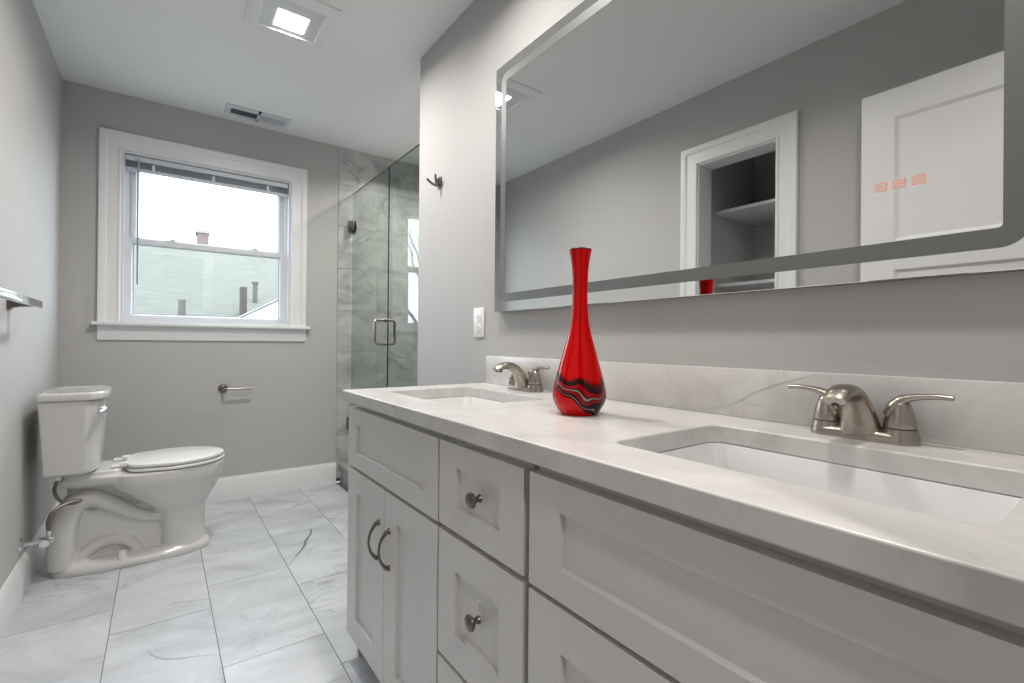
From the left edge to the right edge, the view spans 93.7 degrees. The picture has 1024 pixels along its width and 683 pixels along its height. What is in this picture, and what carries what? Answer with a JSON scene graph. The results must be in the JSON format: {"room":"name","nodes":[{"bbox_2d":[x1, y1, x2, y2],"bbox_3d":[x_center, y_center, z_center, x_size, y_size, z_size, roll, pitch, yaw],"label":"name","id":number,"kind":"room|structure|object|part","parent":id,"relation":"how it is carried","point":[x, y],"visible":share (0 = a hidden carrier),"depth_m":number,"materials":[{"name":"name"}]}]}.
{"room":"bathroom","nodes":[
{"label":"bathroom","id":0,"kind":"room"},
{"bbox_2d":[0,0,61,588],"bbox_3d":[-1.446,-0.203,1.124,0.120,2.436,3.843,1,0,-36],"label":"wall","id":1,"kind":"structure","parent":0,"point":[30,76],"depth_m":1.95,"materials":[{"name":"grey paint"}]},
{"bbox_2d":[0,288,41,309],"bbox_3d":[-1.590,-0.136,1.498,0.088,0.048,0.684,1,0,-36],"label":"towel bar","id":2,"kind":"object","parent":1,"relation":"attached to","point":[14,300],"visible":1,"depth_m":1.58,"materials":[{"name":"silver metal"}]},
{"bbox_3d":[-1.782,-0.137,1.751,0.077,0.048,0.048,1,0,-36],"label":"bar post","id":3,"kind":"part","parent":2,"relation":"part of","materials":[{"name":"grey metal"}]},
{"bbox_2d":[0,501,59,639],"bbox_3d":[-1.906,0.938,1.851,0.014,0.147,1.867,1,0,-36],"label":"baseboard","id":4,"kind":"structure","parent":1,"relation":"attached to","point":[16,585],"depth_m":1.86,"materials":[{"name":"white paint"}]},
{"bbox_2d":[18,530,53,553],"bbox_3d":[-1.912,0.807,1.927,0.104,0.070,0.064,1,0,-26],"label":"supply valve","id":5,"kind":"object","parent":1,"relation":"attached to","point":[43,542],"visible":1,"depth_m":1.92,"materials":[{"name":"silver metal"}]},
{"bbox_3d":[-1.881,0.808,1.935,0.036,0.036,0.046,1,0,-36],"label":"valve handle","id":6,"kind":"part","parent":5,"relation":"part of","materials":[{"name":"silver metal"}]},
{"bbox_2d":[0,482,379,682],"bbox_3d":[-1.076,1.043,1.326,2.436,0.050,3.723,1,0,-36],"label":"floor","id":7,"kind":"structure","parent":0,"point":[265,600],"depth_m":1.80,"materials":[{"name":"tile"}]},
{"bbox_2d":[37,385,224,577],"bbox_3d":[-1.755,0.614,2.282,0.674,0.799,0.410,1,0,-36],"label":"toilet","id":8,"kind":"object","parent":7,"relation":"on","point":[149,506],"visible":1,"depth_m":2.15,"materials":[{"name":"grey ceramic"}]},
{"bbox_3d":[-1.946,0.405,2.147,0.200,0.315,0.385,1,0,-36],"label":"tank","id":9,"kind":"part","parent":8,"relation":"part of","materials":[{"name":"grey ceramic"}]},
{"bbox_3d":[-1.937,0.230,2.152,0.219,0.034,0.400,1,0,-36],"label":"tank lid","id":10,"kind":"part","parent":8,"relation":"part of","materials":[{"name":"grey ceramic"}]},
{"bbox_3d":[-1.769,0.295,2.079,0.035,0.035,0.101,1,0,-33],"label":"flush lever","id":11,"kind":"part","parent":8,"relation":"part of","materials":[{"name":"silver metal"}]},
{"bbox_3d":[-1.755,0.792,2.288,0.663,0.444,0.366,1,0,-36],"label":"bowl","id":12,"kind":"part","parent":8,"relation":"part of","materials":[{"name":"grey ceramic"}]},
{"bbox_3d":[-1.649,0.562,2.365,0.394,0.018,0.358,1,0,-36],"label":"seat lid","id":13,"kind":"part","parent":8,"relation":"part of","materials":[{"name":"white plastic"}]},
{"bbox_3d":[-1.647,0.582,2.366,0.398,0.014,0.362,1,0,-36],"label":"seat","id":14,"kind":"part","parent":8,"relation":"part of","materials":[{"name":"white plastic"}]},
{"bbox_2d":[338,462,351,487],"bbox_3d":[-0.800,0.956,2.990,0.157,0.136,1.353,1,0,-36],"label":"shower curb","id":15,"kind":"object","parent":7,"relation":"on","point":[343,466],"depth_m":3.43,"materials":[{"name":"stone"}]},
{"bbox_2d":[389,143,419,166],"bbox_3d":[-0.576,-0.095,2.705,0.008,1.968,0.636,1,0,-36],"label":"shower panel","id":16,"kind":"object","parent":15,"relation":"on","point":[419,143],"visible":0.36,"depth_m":2.77,"materials":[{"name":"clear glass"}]},
{"bbox_2d":[347,404,447,682],"bbox_3d":[-0.147,0.610,1.453,0.564,0.834,0.621,1,0,-36],"label":"vanity cabinet","id":17,"kind":"object","parent":7,"relation":"on","point":[394,524],"visible":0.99,"depth_m":1.25,"materials":[{"name":"grey paint"}]},
{"bbox_3d":[-0.434,0.670,1.437,0.020,0.531,0.309,1,0,-36],"label":"door","id":18,"kind":"part","parent":17,"relation":"part of","materials":[{"name":"grey paint"}]},
{"bbox_3d":[-0.384,0.552,1.327,0.032,0.115,0.017,1,0,-36],"label":"handle","id":19,"kind":"part","parent":17,"relation":"part of","materials":[{"name":"grey metal"}]},
{"bbox_3d":[-0.339,0.552,1.265,0.032,0.115,0.017,1,0,-36],"label":"handle","id":20,"kind":"part","parent":17,"relation":"part of","materials":[{"name":"grey metal"}]},
{"bbox_3d":[-0.338,0.303,1.312,0.020,0.183,0.621,1,0,-36],"label":"false drawer","id":21,"kind":"part","parent":17,"relation":"part of","materials":[{"name":"grey paint"}]},
{"bbox_3d":[-0.327,0.563,1.321,0.012,0.744,0.621,1,0,-36],"label":"frame","id":22,"kind":"part","parent":17,"relation":"part of","materials":[{"name":"grey paint"}]},
{"bbox_3d":[-0.249,0.671,1.185,0.020,0.531,0.309,1,0,-36],"label":"door","id":23,"kind":"part","parent":17,"relation":"part of","materials":[{"name":"grey paint"}]},
{"bbox_2d":[438,435,539,682],"bbox_3d":[0.132,0.612,1.076,0.558,0.834,0.302,1,0,-36],"label":"drawers","id":24,"kind":"object","parent":7,"relation":"on","point":[484,585],"visible":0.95,"depth_m":0.91,"materials":[{"name":"grey paint"}]},
{"bbox_3d":[-0.066,0.810,0.932,0.020,0.255,0.302,1,0,-36],"label":"drawer","id":25,"kind":"part","parent":24,"relation":"part of","materials":[{"name":"grey paint"}]},
{"bbox_3d":[-0.074,0.531,0.908,0.026,0.032,0.032,1,0,-36],"label":"knob","id":26,"kind":"part","parent":24,"relation":"part of","materials":[{"name":"grey metal"}]},
{"bbox_3d":[-0.072,0.300,0.909,0.026,0.032,0.032,1,0,-36],"label":"knob","id":27,"kind":"part","parent":24,"relation":"part of","materials":[{"name":"grey metal"}]},
{"bbox_3d":[-0.064,0.540,0.933,0.020,0.266,0.302,1,0,-36],"label":"drawer","id":28,"kind":"part","parent":24,"relation":"part of","materials":[{"name":"grey paint"}]},
{"bbox_3d":[-0.062,0.304,0.933,0.020,0.180,0.302,1,0,-36],"label":"drawer","id":29,"kind":"part","parent":24,"relation":"part of","materials":[{"name":"grey paint"}]},
{"bbox_3d":[-0.050,0.565,0.943,0.012,0.744,0.302,1,0,-36],"label":"frame","id":30,"kind":"part","parent":24,"relation":"part of","materials":[{"name":"grey paint"}]},
{"bbox_2d":[528,466,1023,682],"bbox_3d":[0.412,0.614,0.688,0.564,0.834,0.625,1,0,-36],"label":"vanity cabinet","id":31,"kind":"object","parent":7,"relation":"on","point":[626,589],"visible":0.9,"depth_m":0.54,"materials":[{"name":"grey paint"}]},
{"bbox_3d":[0.125,0.673,0.672,0.020,0.531,0.311,1,0,-36],"label":"door","id":32,"kind":"part","parent":31,"relation":"part of","materials":[{"name":"grey paint"}]},
{"bbox_2d":[343,383,1023,627],"bbox_3d":[0.145,0.178,1.073,0.556,0.034,1.585,1,0,-36],"label":"countertop","id":33,"kind":"structure","parent":31,"relation":"on","point":[973,567],"depth_m":0.62,"materials":[{"name":"white stone"}]},
{"bbox_2d":[424,396,504,405],"bbox_3d":[-0.146,0.273,1.437,0.344,0.160,0.481,1,0,-36],"label":"undermount sink","id":34,"kind":"object","parent":33,"relation":"in","point":[463,400],"visible":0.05,"depth_m":1.66,"materials":[{"name":"white ceramic"}]},
{"bbox_2d":[493,362,549,392],"bbox_3d":[0.005,0.113,1.553,0.147,0.095,0.236,1,0,-36],"label":"faucet","id":35,"kind":"object","parent":33,"relation":"on","point":[518,380],"visible":1,"depth_m":1.53,"materials":[{"name":"silver metal"}]},
{"bbox_3d":[0.000,0.110,1.549,0.134,0.089,0.068,1,0,-36],"label":"spout","id":36,"kind":"part","parent":35,"relation":"part of","materials":[{"name":"silver metal"}]},
{"bbox_3d":[-0.001,0.106,1.640,0.044,0.059,0.089,1,0,-36],"label":"lever handle","id":37,"kind":"part","parent":35,"relation":"part of","materials":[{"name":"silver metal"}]},
{"bbox_3d":[0.043,0.149,1.580,0.054,0.024,0.156,1,0,-36],"label":"plate","id":38,"kind":"part","parent":35,"relation":"part of","materials":[{"name":"silver metal"}]},
{"bbox_3d":[0.086,0.107,1.520,0.044,0.059,0.089,1,0,-36],"label":"lever handle","id":39,"kind":"part","parent":35,"relation":"part of","materials":[{"name":"silver metal"}]},
{"bbox_2d":[552,247,605,415],"bbox_3d":[0.151,-0.023,1.070,0.119,0.367,0.119,1,0,-36],"label":"glass vase","id":40,"kind":"object","parent":33,"relation":"on","point":[579,389],"visible":1,"depth_m":1.04,"materials":[{"name":"red glass"}]},
{"bbox_2d":[658,442,1022,524],"bbox_3d":[0.406,0.277,0.681,0.344,0.160,0.481,1,0,-36],"label":"undermount sink","id":41,"kind":"object","parent":33,"relation":"in","point":[936,499],"visible":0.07,"depth_m":0.74,"materials":[{"name":"white ceramic"}]},
{"bbox_2d":[788,384,954,446],"bbox_3d":[0.560,0.116,0.793,0.147,0.095,0.236,1,0,-36],"label":"faucet","id":42,"kind":"object","parent":33,"relation":"on","point":[841,410],"visible":1,"depth_m":0.78,"materials":[{"name":"silver metal"}]},
{"bbox_3d":[0.555,0.110,0.880,0.044,0.059,0.088,1,0,-36],"label":"lever handle","id":43,"kind":"part","parent":42,"relation":"part of","materials":[{"name":"silver metal"}]},
{"bbox_3d":[0.555,0.113,0.789,0.134,0.089,0.068,1,0,-36],"label":"spout","id":44,"kind":"part","parent":42,"relation":"part of","materials":[{"name":"silver metal"}]},
{"bbox_3d":[0.598,0.152,0.820,0.054,0.024,0.156,1,0,-36],"label":"plate","id":45,"kind":"part","parent":42,"relation":"part of","materials":[{"name":"silver metal"}]},
{"bbox_3d":[0.642,0.111,0.761,0.044,0.059,0.089,1,0,-36],"label":"lever handle","id":46,"kind":"part","parent":42,"relation":"part of","materials":[{"name":"silver metal"}]},
{"bbox_2d":[58,79,418,498],"bbox_3d":[-1.487,-0.200,3.397,2.496,2.436,0.124,1,0,-36],"label":"wall","id":47,"kind":"structure","parent":0,"point":[165,395],"depth_m":3.20,"materials":[{"name":"grey paint"}]},
{"bbox_2d":[62,462,335,503],"bbox_3d":[-1.871,0.941,3.041,1.476,0.147,0.014,1,0,-36],"label":"baseboard","id":48,"kind":"structure","parent":47,"relation":"attached to","point":[260,483],"depth_m":3.22,"materials":[{"name":"white paint"}]},
{"bbox_2d":[91,127,309,340],"bbox_3d":[-1.908,-0.603,3.062,1.150,1.195,0.165,1,0,-36],"label":"window","id":49,"kind":"structure","parent":47,"relation":"in","point":[117,186],"depth_m":2.93,"materials":[{"name":"white paint"}]},
{"bbox_3d":[-1.927,-0.365,3.083,0.878,0.486,0.028,1,0,-36],"label":"sash","id":50,"kind":"part","parent":49,"relation":"part of","materials":[{"name":"white plastic"}]},
{"bbox_3d":[-1.933,-0.605,3.096,0.878,0.966,0.060,1,0,-36],"label":"frame","id":51,"kind":"part","parent":49,"relation":"part of","materials":[{"name":"white plastic"}]},
{"bbox_3d":[-1.940,-0.827,3.108,0.846,0.490,0.028,1,0,-36],"label":"sash","id":52,"kind":"part","parent":49,"relation":"part of","materials":[{"name":"white plastic"}]},
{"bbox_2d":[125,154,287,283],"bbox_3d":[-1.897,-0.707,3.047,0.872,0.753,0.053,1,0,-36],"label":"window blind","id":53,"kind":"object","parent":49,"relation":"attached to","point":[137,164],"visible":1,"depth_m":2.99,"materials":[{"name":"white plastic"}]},
{"bbox_3d":[-1.899,-1.006,3.054,0.866,0.017,0.029,1,0,-36],"label":"rail","id":54,"kind":"part","parent":53,"relation":"part of","materials":[{"name":"white plastic"}]},
{"bbox_2d":[218,384,251,392],"bbox_3d":[-1.772,0.300,3.073,0.182,0.055,0.074,1,0,-36],"label":"toilet paper holder","id":55,"kind":"object","parent":47,"relation":"attached to","point":[222,388],"visible":1,"depth_m":3.06,"materials":[{"name":"grey metal"}]},
{"bbox_3d":[-1.762,0.300,3.075,0.162,0.021,0.067,1,0,-36],"label":"arm","id":56,"kind":"part","parent":55,"relation":"part of","materials":[{"name":"silver metal"}]},
{"bbox_2d":[346,167,395,429],"bbox_3d":[-0.975,-0.104,3.251,0.145,1.954,0.715,1,0,-36],"label":"shower door","id":57,"kind":"structure","parent":47,"relation":"attached to","point":[352,225],"depth_m":2.97,"materials":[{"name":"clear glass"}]},
{"bbox_3d":[-0.795,-0.059,3.004,0.145,0.174,0.025,1,0,-36],"label":"handle","id":58,"kind":"part","parent":57,"relation":"part of","materials":[{"name":"silver metal"}]},
{"bbox_2d":[33,0,473,165],"bbox_3d":[0.030,-1.449,0.624,3.500,0.080,6.383,1,0,-36],"label":"ceiling","id":59,"kind":"structure","parent":0,"point":[360,91],"depth_m":2.42,"materials":[{"name":"white paint"}]},
{"bbox_2d":[224,103,290,128],"bbox_3d":[-1.598,-1.416,3.024,0.356,0.006,0.156,1,0,-36],"label":"ceiling vent","id":60,"kind":"object","parent":59,"relation":"in","point":[231,109],"visible":1,"depth_m":3.02,"materials":[{"name":"white metal"}]},
{"bbox_2d":[243,0,341,48],"bbox_3d":[-0.958,-1.407,2.086,0.332,0.016,0.332,1,0,-36],"label":"recessed light","id":61,"kind":"object","parent":59,"relation":"in","point":[309,22],"visible":1,"depth_m":2.09,"materials":[{"name":"white paint"}]},
{"bbox_2d":[417,0,1023,385],"bbox_3d":[0.278,-0.187,1.470,0.120,2.436,2.366,1,0,-36],"label":"wall","id":62,"kind":"structure","parent":0,"point":[968,327],"depth_m":1.34,"materials":[{"name":"grey paint"}]},
{"bbox_2d":[426,174,441,188],"bbox_3d":[-0.358,-0.734,2.194,0.060,0.055,0.042,1,0,-36],"label":"robe hook","id":63,"kind":"object","parent":62,"relation":"attached to","point":[438,181],"visible":1,"depth_m":2.19,"materials":[{"name":"grey metal"}]},
{"bbox_3d":[-0.335,-0.730,2.207,0.008,0.048,0.036,1,0,-36],"label":"plate","id":64,"kind":"part","parent":63,"relation":"part of","materials":[{"name":"grey metal"}]},
{"bbox_2d":[473,307,484,336],"bbox_3d":[-0.133,-0.076,1.921,0.009,0.118,0.076,1,0,-36],"label":"wall outlet","id":65,"kind":"object","parent":62,"relation":"attached to","point":[479,313],"visible":1,"depth_m":1.91,"materials":[{"name":"white plastic"}]},
{"bbox_2d":[476,313,480,321],"bbox_3d":[-0.135,-0.096,1.920,0.002,0.035,0.035,1,0,-36],"label":"socket","id":66,"kind":"object","parent":65,"relation":"attached to","point":[478,315],"depth_m":1.92,"materials":[{"name":"white plastic"}]},
{"bbox_2d":[476,323,480,331],"bbox_3d":[-0.136,-0.056,1.920,0.002,0.035,0.035,1,0,-36],"label":"socket","id":67,"kind":"object","parent":65,"relation":"attached to","point":[478,325],"depth_m":1.91,"materials":[{"name":"white plastic"}]},
{"bbox_2d":[486,356,1023,455],"bbox_3d":[0.369,0.111,1.221,0.021,0.105,1.560,1,0,-36],"label":"backsplash","id":68,"kind":"structure","parent":62,"relation":"attached to","point":[983,415],"depth_m":0.94,"materials":[{"name":"white stone"}]},
{"bbox_2d":[494,0,1023,311],"bbox_3d":[0.363,-0.557,1.230,0.030,0.900,1.403,1,0,-36],"label":"backlit mirror","id":69,"kind":"object","parent":62,"relation":"attached to","point":[697,148],"visible":1,"depth_m":1.00,"materials":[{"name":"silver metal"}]},
{"label":"outside","id":70,"kind":"structure","parent":0,"visible":0},
{"bbox_3d":[-22.272,3.969,23.686,70.000,0.200,55.500,1,0,-36],"label":"ground","id":71,"kind":"structure","parent":70,"visible":0},
{"bbox_2d":[133,229,278,316],"bbox_3d":[-6.135,0.644,12.671,9.000,6.700,7.705,1,0,-36],"label":"neighbor house","id":72,"kind":"structure","parent":71,"relation":"on","point":[171,281],"depth_m":9.94,"materials":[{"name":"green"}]},
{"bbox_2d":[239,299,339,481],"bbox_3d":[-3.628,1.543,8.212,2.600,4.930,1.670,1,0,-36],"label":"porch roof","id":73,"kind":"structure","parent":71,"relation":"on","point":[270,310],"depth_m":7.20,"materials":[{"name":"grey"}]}
]}

